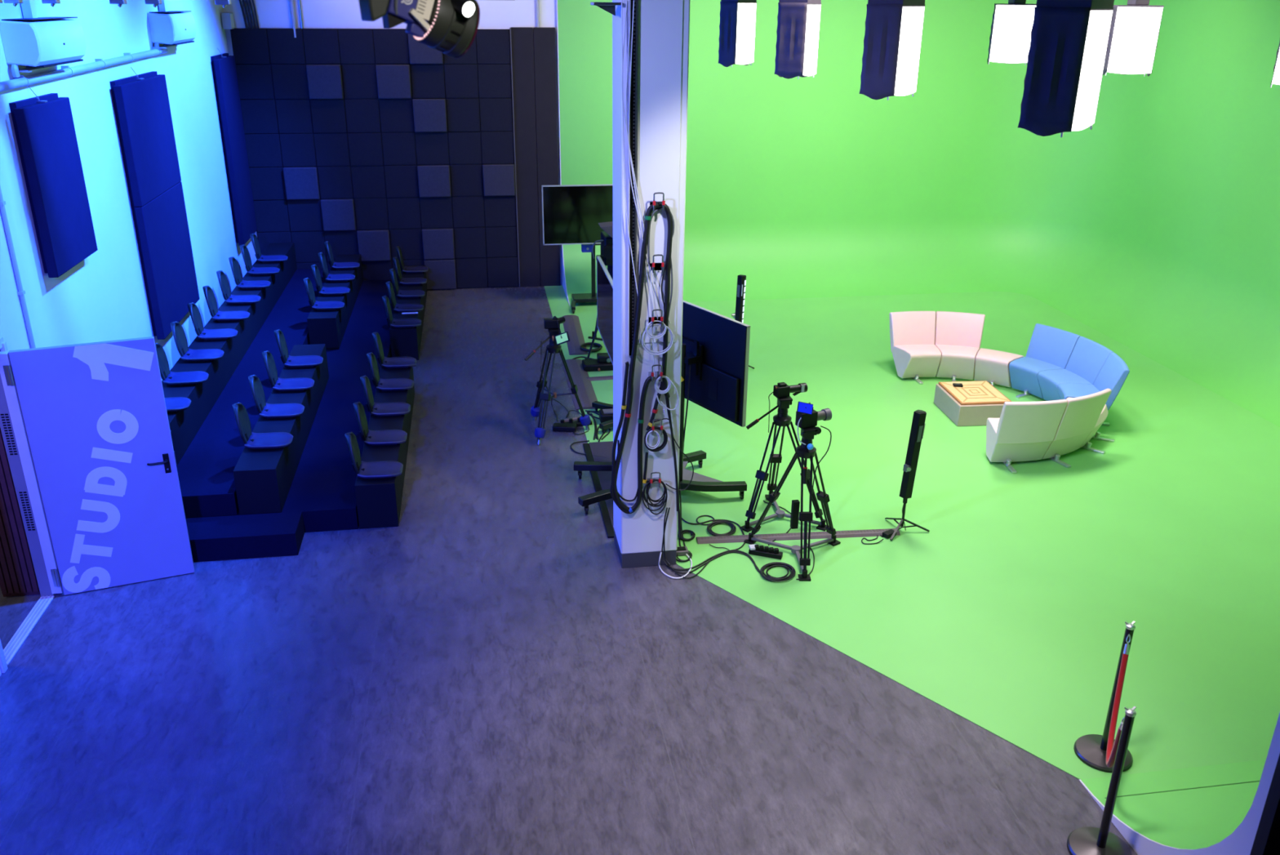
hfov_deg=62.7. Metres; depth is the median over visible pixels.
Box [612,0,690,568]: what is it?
column
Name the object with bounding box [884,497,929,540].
stand
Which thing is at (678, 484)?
cable
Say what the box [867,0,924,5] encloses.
hood
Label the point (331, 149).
acoustic panel
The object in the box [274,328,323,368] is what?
shell
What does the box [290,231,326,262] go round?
acoustic panel
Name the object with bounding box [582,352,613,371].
unit
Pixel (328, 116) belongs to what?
acoustic panel
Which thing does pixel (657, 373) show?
hook
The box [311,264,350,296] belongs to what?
shell
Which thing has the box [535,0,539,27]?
conduit pipe
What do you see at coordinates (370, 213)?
acoustic panel
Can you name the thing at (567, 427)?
power adapter
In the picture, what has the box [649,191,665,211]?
hook
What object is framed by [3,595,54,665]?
threshold
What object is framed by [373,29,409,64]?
acoustic panel
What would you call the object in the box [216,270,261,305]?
shell
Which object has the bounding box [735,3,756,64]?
diffuser
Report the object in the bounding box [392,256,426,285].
shell
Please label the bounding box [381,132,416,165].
acoustic panel
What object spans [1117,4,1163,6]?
hood
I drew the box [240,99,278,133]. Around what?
acoustic panel
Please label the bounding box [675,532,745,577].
cable
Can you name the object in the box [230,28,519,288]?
wall
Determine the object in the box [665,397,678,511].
cable
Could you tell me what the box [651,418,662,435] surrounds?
hook
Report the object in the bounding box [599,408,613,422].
box
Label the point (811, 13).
diffuser
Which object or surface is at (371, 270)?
acoustic panel
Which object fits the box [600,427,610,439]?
cable
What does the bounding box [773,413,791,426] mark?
bowl
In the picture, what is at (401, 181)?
acoustic panel
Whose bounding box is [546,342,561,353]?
bowl
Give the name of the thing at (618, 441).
cable
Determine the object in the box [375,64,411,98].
acoustic panel
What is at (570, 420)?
power strip
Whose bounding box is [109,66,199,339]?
panel
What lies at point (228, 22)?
junction box
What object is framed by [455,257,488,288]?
acoustic panel
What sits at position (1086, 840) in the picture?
stanchion
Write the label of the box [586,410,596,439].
cable
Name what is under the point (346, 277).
shell
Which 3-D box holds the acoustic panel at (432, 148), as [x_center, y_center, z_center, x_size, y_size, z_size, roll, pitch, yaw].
[-3.349,-4.494,16.943,0.514,0.507,0.020,-3,22,-8]
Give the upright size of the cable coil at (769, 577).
0.036 m
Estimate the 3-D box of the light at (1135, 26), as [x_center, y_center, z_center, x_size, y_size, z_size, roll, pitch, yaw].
[5.274,-4.894,10.951,0.474,2.338,0.382,6,23,13]
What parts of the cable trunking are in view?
rail, rail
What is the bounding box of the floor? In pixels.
[0,284,1279,854]
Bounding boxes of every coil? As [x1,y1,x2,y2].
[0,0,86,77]
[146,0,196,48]
[580,342,602,351]
[641,323,673,355]
[642,479,667,514]
[644,426,667,451]
[654,375,679,412]
[675,550,692,561]
[677,529,695,540]
[706,520,736,535]
[760,561,795,581]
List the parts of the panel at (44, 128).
backing frame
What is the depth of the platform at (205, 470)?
11.12 m
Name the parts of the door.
lever, handle plate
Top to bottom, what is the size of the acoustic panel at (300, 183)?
0.507 m
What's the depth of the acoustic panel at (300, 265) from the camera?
17.32 m
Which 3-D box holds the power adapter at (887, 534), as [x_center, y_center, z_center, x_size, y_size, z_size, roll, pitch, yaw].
[2.192,1.004,9.678,0.377,0.044,0.144,-13,26,-30]
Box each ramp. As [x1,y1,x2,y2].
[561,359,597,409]
[562,315,587,355]
[586,375,613,381]
[696,528,900,543]
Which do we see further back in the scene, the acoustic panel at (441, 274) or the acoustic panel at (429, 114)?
the acoustic panel at (441, 274)
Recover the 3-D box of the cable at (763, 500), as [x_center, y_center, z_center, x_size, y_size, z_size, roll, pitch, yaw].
[1.340,0.898,9.957,0.300,0.010,0.916,2,22,3]
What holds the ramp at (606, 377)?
on the floor
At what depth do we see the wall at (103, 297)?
10.53 m
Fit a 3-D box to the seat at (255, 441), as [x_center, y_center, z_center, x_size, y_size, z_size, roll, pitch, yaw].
[-3.544,-0.033,9.864,0.494,0.425,0.338,-2,22,-7]
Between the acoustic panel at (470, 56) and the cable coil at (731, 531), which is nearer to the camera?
the cable coil at (731, 531)
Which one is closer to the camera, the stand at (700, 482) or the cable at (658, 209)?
the cable at (658, 209)
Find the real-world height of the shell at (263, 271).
0.425 m
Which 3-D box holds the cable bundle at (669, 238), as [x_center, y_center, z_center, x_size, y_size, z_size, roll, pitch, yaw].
[0.192,-0.973,8.268,0.122,1.588,0.039,-3,22,-8]
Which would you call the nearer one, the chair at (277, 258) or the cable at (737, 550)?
the cable at (737, 550)
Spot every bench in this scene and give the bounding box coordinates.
[161,242,297,466]
[232,343,328,514]
[306,253,363,349]
[355,365,414,528]
[389,265,426,359]
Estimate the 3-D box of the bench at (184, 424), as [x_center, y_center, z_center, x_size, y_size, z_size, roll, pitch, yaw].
[-5.151,-1.179,13.197,0.380,0.438,8.600,-3,22,-8]
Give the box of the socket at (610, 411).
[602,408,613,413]
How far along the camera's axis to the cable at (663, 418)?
8.83 m
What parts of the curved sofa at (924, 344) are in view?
backrest, seat, seat, backrest, seat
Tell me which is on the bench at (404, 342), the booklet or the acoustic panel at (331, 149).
the booklet
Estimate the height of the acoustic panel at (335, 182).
0.507 m
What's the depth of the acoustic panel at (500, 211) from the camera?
17.48 m
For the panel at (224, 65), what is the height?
2.779 m
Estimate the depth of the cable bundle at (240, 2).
15.83 m
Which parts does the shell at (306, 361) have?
backrest, mounting plate, seat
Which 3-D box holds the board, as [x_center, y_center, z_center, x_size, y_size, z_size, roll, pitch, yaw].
[-1.700,-4.356,17.294,0.695,4.160,0.070,-3,22,-8]
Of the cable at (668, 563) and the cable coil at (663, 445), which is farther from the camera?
the cable at (668, 563)
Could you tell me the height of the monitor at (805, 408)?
0.113 m
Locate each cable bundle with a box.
[238,0,258,28]
[613,202,660,512]
[657,202,672,398]
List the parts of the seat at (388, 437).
backrest, mounting plate, seat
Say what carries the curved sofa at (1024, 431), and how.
on the floor
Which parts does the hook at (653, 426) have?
plate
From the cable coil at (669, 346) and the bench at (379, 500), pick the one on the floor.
the bench at (379, 500)
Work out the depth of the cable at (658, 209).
8.04 m
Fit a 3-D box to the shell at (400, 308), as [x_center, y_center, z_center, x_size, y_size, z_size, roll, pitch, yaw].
[-3.337,-1.861,14.897,0.494,0.425,0.338,-2,22,-7]
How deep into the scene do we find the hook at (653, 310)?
8.28 m
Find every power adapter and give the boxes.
[552,422,588,434]
[861,528,896,544]
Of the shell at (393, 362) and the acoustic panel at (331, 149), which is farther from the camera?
the acoustic panel at (331, 149)
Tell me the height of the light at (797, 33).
2.338 m
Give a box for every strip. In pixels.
[509,27,519,287]
[559,416,591,426]
[748,543,782,559]
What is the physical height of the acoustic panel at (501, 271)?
0.507 m
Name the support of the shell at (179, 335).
on the bench at (184, 424)
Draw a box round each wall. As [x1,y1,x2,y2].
[0,0,255,675]
[222,0,562,284]
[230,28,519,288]
[555,0,1279,854]
[1249,753,1279,854]
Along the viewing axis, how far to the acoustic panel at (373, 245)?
17.30 m
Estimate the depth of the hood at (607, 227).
13.64 m
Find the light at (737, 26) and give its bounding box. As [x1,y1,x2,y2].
[718,0,756,66]
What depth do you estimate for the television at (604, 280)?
11.79 m
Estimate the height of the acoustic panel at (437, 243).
0.507 m
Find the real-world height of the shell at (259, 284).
0.425 m
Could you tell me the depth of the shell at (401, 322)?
14.22 m
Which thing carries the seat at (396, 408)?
on the bench at (379, 500)
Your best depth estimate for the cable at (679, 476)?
9.17 m
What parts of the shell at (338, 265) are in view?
backrest, seat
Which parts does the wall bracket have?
plate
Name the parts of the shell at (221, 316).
backrest, mounting plate, seat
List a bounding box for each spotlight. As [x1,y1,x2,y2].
[358,0,479,57]
[450,0,475,17]
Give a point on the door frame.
(6, 424)
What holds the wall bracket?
attached to the column
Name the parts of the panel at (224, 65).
backing frame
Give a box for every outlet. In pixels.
[26,59,83,67]
[163,40,194,45]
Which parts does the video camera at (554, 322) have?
monitor arm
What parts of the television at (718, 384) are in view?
socket panel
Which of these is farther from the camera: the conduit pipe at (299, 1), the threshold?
the conduit pipe at (299, 1)
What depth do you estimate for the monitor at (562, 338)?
11.51 m
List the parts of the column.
white panel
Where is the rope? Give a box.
[1106,633,1130,767]
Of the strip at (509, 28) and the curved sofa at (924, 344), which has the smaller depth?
the curved sofa at (924, 344)
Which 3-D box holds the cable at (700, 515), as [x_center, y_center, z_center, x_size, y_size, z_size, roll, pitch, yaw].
[0.623,0.879,9.988,0.179,0.012,0.195,-3,22,-8]
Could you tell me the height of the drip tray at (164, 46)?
0.013 m
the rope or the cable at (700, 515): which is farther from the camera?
the cable at (700, 515)
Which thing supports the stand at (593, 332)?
on the floor
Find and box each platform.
[176,268,331,517]
[185,279,399,561]
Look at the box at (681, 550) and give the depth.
9.35 m
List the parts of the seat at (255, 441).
backrest, mounting plate, seat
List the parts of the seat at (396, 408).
backrest, mounting plate, seat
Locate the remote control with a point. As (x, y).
(955, 384)
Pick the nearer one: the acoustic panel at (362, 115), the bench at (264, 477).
the bench at (264, 477)
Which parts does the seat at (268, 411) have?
backrest, mounting plate, seat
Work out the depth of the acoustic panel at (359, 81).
16.39 m
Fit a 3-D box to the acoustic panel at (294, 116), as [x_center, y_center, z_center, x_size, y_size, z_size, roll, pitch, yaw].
[-5.410,-4.864,16.444,0.514,0.507,0.020,-3,22,-8]
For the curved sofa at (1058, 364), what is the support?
on the floor
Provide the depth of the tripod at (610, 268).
14.24 m
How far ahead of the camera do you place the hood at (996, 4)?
12.78 m
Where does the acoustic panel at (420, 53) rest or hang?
attached to the wall at (443, 64)
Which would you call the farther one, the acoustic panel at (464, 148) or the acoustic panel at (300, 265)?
the acoustic panel at (300, 265)
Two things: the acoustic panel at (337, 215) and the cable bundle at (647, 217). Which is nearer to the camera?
the cable bundle at (647, 217)
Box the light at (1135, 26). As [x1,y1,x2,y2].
[1102,0,1164,76]
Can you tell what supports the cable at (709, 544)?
on the floor
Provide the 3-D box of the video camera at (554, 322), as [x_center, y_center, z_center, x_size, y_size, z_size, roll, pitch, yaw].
[-0.923,-1.081,11.604,0.262,0.293,0.397,-3,22,-8]
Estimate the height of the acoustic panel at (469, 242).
0.507 m
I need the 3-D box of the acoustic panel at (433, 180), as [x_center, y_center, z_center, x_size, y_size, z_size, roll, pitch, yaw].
[-3.349,-4.005,17.108,0.514,0.507,0.085,-3,22,-8]
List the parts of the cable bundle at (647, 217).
cable coil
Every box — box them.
[221,12,234,29]
[581,244,592,252]
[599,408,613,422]
[675,546,688,555]
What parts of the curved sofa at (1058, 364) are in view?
seat, backrest, seat, seat, backrest, backrest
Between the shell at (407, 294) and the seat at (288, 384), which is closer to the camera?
the seat at (288, 384)
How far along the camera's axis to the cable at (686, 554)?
9.10 m
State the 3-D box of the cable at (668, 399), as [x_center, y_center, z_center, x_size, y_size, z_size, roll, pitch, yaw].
[0.289,0.352,8.827,0.156,1.300,0.019,-3,22,-8]
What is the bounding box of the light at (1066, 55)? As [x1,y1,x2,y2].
[1017,0,1114,137]
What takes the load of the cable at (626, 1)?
attached to the column
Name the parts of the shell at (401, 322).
backrest, mounting plate, seat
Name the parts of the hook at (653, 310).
cable coil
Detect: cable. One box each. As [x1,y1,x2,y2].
[540,340,557,421]
[551,397,582,417]
[570,440,608,457]
[572,355,595,359]
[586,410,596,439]
[590,413,595,439]
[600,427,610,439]
[609,361,636,513]
[617,440,638,501]
[621,0,640,342]
[621,0,657,319]
[625,26,654,376]
[627,0,670,324]
[642,452,655,483]
[646,383,662,430]
[647,208,674,263]
[653,417,693,490]
[656,375,667,390]
[657,551,692,578]
[661,252,666,313]
[661,506,670,565]
[663,506,670,565]
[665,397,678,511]
[665,549,763,573]
[666,397,681,537]
[666,551,759,573]
[668,257,672,315]
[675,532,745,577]
[677,484,680,546]
[678,475,685,546]
[681,517,744,534]
[696,515,715,524]
[709,543,731,551]
[763,499,791,545]
[795,547,814,579]
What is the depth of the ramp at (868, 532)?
9.67 m
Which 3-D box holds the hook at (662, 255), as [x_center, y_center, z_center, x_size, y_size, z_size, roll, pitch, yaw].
[0.134,-1.274,8.121,0.112,0.144,0.096,-3,22,-8]
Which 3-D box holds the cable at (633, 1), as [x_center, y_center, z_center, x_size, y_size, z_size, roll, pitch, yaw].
[0.082,-1.912,7.864,0.346,2.375,0.009,-3,22,-8]
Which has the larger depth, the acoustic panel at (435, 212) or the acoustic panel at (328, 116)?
the acoustic panel at (435, 212)
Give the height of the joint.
0.004 m
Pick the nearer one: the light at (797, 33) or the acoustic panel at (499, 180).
the light at (797, 33)
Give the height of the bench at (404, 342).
0.448 m
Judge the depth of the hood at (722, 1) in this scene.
12.01 m
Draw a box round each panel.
[8,86,97,277]
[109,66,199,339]
[210,48,257,244]
[231,28,270,64]
[235,64,274,99]
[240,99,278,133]
[244,133,282,167]
[248,167,286,199]
[253,200,290,231]
[257,231,291,253]
[266,28,305,64]
[271,64,309,99]
[275,99,312,133]
[279,133,316,166]
[282,167,319,199]
[287,199,323,231]
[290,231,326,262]
[296,262,327,269]
[302,28,340,64]
[306,64,343,99]
[310,99,346,133]
[313,133,350,166]
[317,166,353,199]
[320,199,355,231]
[324,230,358,262]
[337,29,375,64]
[341,64,377,98]
[344,98,381,133]
[347,133,383,165]
[351,165,386,198]
[354,198,388,230]
[356,229,391,261]
[361,260,391,279]
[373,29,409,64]
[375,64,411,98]
[378,98,413,132]
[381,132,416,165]
[384,165,418,197]
[386,197,421,229]
[389,228,423,259]
[391,259,423,276]
[407,33,443,64]
[409,64,445,98]
[412,98,447,132]
[414,132,448,164]
[417,164,451,197]
[419,196,453,228]
[422,228,454,259]
[423,258,456,289]
[443,35,476,63]
[444,64,478,97]
[445,98,479,131]
[448,132,481,164]
[449,164,483,196]
[452,195,484,227]
[453,227,486,258]
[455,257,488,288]
[475,29,510,63]
[477,64,511,97]
[479,98,512,131]
[480,131,514,164]
[482,164,515,196]
[484,195,516,226]
[485,226,517,257]
[486,257,518,287]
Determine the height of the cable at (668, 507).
0.530 m
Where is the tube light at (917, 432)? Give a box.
[899,409,926,530]
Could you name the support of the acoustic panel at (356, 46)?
attached to the wall at (443, 64)
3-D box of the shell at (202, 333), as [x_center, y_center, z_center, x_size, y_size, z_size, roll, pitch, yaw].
[-4.977,-1.249,12.227,0.494,0.425,0.338,-3,23,-10]
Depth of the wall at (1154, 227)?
17.34 m
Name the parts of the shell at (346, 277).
backrest, mounting plate, seat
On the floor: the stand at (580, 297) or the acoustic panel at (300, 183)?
the stand at (580, 297)
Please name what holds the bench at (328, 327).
on the platform at (321, 496)
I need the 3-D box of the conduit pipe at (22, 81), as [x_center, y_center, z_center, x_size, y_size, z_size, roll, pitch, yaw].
[-5.035,-2.956,8.851,0.087,0.163,7.951,-3,22,-8]
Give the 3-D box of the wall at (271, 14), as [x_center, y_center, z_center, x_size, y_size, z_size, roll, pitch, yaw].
[0.842,-5.487,17.417,15.110,6.200,0.200,-3,22,-8]
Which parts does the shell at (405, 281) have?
backrest, mounting plate, seat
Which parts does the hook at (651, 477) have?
plate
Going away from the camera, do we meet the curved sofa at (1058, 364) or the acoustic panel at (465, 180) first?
the curved sofa at (1058, 364)
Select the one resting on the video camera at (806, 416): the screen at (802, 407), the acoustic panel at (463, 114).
the screen at (802, 407)
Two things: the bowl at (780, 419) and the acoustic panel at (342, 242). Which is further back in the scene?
the acoustic panel at (342, 242)
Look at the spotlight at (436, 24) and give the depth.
3.51 m
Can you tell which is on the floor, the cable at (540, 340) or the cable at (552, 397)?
the cable at (552, 397)
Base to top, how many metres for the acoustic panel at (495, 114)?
0.507 m
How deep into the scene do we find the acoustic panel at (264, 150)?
16.55 m
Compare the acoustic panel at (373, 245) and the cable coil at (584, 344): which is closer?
the cable coil at (584, 344)
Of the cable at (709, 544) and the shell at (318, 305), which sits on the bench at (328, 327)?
the shell at (318, 305)
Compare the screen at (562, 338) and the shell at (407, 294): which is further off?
the shell at (407, 294)
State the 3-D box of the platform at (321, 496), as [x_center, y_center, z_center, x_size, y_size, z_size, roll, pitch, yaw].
[-4.415,-0.625,13.313,2.350,0.220,9.030,-3,22,-8]
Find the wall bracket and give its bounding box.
[590,2,621,16]
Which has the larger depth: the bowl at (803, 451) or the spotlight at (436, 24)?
the bowl at (803, 451)
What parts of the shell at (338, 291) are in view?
backrest, seat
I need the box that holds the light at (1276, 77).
[1270,41,1279,88]
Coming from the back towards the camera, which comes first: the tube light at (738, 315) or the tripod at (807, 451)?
the tube light at (738, 315)
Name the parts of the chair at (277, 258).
backrest, mounting plate, seat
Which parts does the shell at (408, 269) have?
backrest, seat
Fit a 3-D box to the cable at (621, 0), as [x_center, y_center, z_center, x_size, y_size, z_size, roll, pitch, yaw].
[-0.062,-1.841,7.869,0.160,2.530,0.009,-3,22,-8]
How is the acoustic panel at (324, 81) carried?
attached to the wall at (443, 64)
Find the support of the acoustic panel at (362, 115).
attached to the wall at (443, 64)
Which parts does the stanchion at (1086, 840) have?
post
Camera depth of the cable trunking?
7.88 m
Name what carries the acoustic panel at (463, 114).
attached to the wall at (443, 64)
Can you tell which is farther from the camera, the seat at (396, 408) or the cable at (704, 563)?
the seat at (396, 408)
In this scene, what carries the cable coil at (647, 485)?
hanging from the hook at (651, 477)
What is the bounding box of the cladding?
[0,427,39,596]
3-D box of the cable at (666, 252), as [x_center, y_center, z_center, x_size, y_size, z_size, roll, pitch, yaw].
[0.193,-1.119,8.208,0.058,0.643,0.012,-3,22,-8]
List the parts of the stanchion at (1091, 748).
post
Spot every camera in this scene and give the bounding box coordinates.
[543,315,569,345]
[591,221,613,265]
[768,382,807,432]
[795,401,831,493]
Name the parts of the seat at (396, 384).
backrest, mounting plate, seat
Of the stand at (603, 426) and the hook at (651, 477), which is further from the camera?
the stand at (603, 426)
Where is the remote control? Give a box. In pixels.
[952,382,963,386]
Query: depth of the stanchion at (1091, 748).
6.84 m
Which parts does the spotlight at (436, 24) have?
rail, plate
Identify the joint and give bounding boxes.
[1105,780,1259,798]
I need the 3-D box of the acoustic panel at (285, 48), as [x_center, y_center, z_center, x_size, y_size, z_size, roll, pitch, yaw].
[-5.402,-5.818,16.055,0.514,0.507,0.020,-3,22,-8]
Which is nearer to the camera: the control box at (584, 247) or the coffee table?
the coffee table
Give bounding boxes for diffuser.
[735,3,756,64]
[803,4,821,75]
[894,6,924,96]
[1071,10,1112,131]
[1271,48,1279,84]
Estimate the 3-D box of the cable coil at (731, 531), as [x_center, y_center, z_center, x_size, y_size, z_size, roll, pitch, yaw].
[0.761,0.943,9.813,0.281,0.035,0.321,-3,22,-8]
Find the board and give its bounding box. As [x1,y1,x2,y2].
[511,27,560,287]
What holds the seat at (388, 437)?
on the bench at (379, 500)
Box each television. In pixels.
[541,184,613,244]
[596,256,613,364]
[681,300,750,426]
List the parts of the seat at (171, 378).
backrest, mounting plate, seat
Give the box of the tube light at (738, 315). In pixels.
[731,274,746,323]
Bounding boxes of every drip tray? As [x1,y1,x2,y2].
[17,66,53,72]
[159,44,177,48]
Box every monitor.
[554,331,569,345]
[796,401,813,414]
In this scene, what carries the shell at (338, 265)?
on the bench at (328, 327)
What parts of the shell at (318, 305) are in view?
backrest, mounting plate, seat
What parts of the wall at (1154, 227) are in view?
panel, panel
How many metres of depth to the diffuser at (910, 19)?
8.30 m
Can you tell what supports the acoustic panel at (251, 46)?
attached to the wall at (443, 64)
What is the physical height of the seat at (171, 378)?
0.425 m
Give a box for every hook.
[645,308,666,338]
[647,471,661,488]
[648,364,662,382]
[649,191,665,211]
[649,253,664,272]
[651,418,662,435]
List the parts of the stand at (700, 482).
mount arm, plate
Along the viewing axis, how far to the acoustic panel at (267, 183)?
16.74 m
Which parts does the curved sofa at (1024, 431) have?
seat, backrest, seat, backrest, seat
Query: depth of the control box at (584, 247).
16.57 m
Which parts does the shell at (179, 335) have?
backrest, mounting plate, seat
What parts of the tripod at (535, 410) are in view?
pan handle, camera plate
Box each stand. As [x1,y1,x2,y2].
[571,244,600,313]
[573,342,746,514]
[587,315,602,340]
[591,400,613,433]
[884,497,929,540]
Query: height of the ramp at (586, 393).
0.030 m
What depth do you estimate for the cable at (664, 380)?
8.50 m
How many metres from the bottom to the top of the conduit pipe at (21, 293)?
3.900 m
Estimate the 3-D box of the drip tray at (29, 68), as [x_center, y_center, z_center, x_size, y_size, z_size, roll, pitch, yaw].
[-4.973,-2.937,8.618,0.120,0.013,0.570,-3,22,-8]
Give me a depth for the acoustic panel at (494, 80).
16.70 m
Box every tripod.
[524,328,591,444]
[584,265,613,359]
[739,395,826,532]
[743,426,840,581]
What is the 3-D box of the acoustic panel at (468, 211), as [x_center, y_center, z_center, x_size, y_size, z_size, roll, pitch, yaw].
[-2.841,-3.567,17.408,0.514,0.507,0.020,-3,22,-8]
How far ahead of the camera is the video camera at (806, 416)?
8.83 m
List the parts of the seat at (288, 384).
backrest, mounting plate, seat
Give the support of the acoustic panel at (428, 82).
attached to the wall at (443, 64)
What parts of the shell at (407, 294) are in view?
backrest, mounting plate, seat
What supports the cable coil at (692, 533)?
on the floor
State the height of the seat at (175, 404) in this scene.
0.425 m
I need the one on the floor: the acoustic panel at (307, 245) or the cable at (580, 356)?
the cable at (580, 356)
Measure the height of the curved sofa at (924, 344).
0.796 m
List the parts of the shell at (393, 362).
backrest, mounting plate, seat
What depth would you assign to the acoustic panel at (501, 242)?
17.67 m
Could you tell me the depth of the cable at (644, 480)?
8.78 m
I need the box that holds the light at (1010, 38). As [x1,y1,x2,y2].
[986,0,1035,65]
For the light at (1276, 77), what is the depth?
9.80 m
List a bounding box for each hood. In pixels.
[598,221,613,238]
[720,0,756,2]
[778,0,821,4]
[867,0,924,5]
[995,4,1035,4]
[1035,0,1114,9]
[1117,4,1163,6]
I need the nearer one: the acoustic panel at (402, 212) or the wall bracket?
the wall bracket
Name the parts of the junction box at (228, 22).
box lid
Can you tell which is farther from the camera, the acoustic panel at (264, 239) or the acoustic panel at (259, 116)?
the acoustic panel at (264, 239)
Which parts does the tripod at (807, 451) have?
pan handle, camera plate, levelling knob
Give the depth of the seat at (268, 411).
10.61 m
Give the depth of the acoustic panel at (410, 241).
17.43 m
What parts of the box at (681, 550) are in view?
label plate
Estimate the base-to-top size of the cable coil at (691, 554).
0.027 m
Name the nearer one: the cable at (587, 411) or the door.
the door
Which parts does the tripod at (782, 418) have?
pan handle, camera plate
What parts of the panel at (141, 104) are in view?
backing frame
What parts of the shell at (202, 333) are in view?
backrest, mounting plate, seat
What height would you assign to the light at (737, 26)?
2.338 m
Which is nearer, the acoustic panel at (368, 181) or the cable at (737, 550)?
the cable at (737, 550)
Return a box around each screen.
[555,333,568,343]
[797,401,813,413]
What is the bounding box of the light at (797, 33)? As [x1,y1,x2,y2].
[774,0,821,79]
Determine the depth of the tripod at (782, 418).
9.78 m
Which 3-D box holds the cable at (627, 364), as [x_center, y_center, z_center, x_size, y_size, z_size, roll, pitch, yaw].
[-0.118,0.104,8.657,0.261,1.359,0.041,-3,22,-8]
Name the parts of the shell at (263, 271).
backrest, mounting plate, seat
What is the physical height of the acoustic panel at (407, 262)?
0.507 m
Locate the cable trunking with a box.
[627,0,637,356]
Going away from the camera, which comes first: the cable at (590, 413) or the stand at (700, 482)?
the stand at (700, 482)
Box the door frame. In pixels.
[0,336,55,672]
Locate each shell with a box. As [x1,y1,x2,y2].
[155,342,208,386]
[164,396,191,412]
[170,320,224,361]
[186,302,237,340]
[202,285,249,321]
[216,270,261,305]
[228,256,271,289]
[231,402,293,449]
[240,244,279,275]
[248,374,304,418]
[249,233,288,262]
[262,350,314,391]
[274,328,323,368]
[303,277,344,311]
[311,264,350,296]
[317,252,355,282]
[324,240,359,270]
[344,431,403,479]
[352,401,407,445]
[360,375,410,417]
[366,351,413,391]
[372,331,416,368]
[382,295,421,328]
[385,281,423,312]
[389,268,425,298]
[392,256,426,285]
[395,245,428,273]
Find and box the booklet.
[401,311,417,314]
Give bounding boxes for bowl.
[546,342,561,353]
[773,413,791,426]
[795,443,816,458]
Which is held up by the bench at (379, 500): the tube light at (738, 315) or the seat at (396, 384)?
the seat at (396, 384)
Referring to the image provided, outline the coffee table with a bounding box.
[933,380,1011,426]
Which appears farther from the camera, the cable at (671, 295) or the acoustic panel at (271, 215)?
the acoustic panel at (271, 215)
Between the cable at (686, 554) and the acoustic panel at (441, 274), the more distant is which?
the acoustic panel at (441, 274)
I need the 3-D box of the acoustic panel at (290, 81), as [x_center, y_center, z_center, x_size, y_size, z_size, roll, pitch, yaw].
[-5.406,-5.340,16.246,0.514,0.507,0.028,-3,22,-8]
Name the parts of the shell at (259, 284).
backrest, mounting plate, seat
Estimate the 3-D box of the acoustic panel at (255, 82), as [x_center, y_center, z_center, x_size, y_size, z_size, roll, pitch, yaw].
[-5.923,-5.314,16.174,0.514,0.507,0.020,-3,22,-8]
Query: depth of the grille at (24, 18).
8.63 m
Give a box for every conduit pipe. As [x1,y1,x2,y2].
[0,47,168,92]
[0,186,35,348]
[288,0,297,37]
[297,0,303,28]
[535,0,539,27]
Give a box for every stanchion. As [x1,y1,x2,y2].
[1066,705,1136,854]
[1073,620,1135,772]
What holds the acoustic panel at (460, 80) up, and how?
attached to the wall at (443, 64)
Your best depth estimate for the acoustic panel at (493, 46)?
16.50 m
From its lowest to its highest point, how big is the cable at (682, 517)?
0.014 m
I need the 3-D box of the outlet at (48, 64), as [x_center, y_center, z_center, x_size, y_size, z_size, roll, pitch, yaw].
[-4.913,-3.063,8.839,0.135,0.015,0.950,-3,22,-8]
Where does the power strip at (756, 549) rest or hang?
on the floor
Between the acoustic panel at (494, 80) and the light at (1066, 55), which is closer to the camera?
the light at (1066, 55)
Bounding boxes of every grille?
[1,17,77,20]
[149,10,190,13]
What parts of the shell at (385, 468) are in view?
backrest, mounting plate, seat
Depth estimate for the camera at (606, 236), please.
13.70 m
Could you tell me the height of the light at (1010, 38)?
2.338 m
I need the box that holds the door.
[0,336,194,595]
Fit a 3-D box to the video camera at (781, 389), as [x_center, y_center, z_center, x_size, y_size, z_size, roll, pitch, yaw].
[1.355,-0.192,9.695,0.362,0.475,0.090,-8,24,-19]
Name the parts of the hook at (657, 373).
plate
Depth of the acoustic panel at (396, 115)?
16.66 m
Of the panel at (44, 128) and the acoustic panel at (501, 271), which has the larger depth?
the acoustic panel at (501, 271)
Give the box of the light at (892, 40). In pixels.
[859,0,924,100]
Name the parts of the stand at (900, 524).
leg, leg, leg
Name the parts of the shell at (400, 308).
backrest, seat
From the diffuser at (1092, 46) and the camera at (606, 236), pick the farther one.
the camera at (606, 236)
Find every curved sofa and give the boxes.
[888,311,1023,386]
[986,388,1114,473]
[1008,323,1129,425]
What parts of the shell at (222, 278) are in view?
backrest, mounting plate, seat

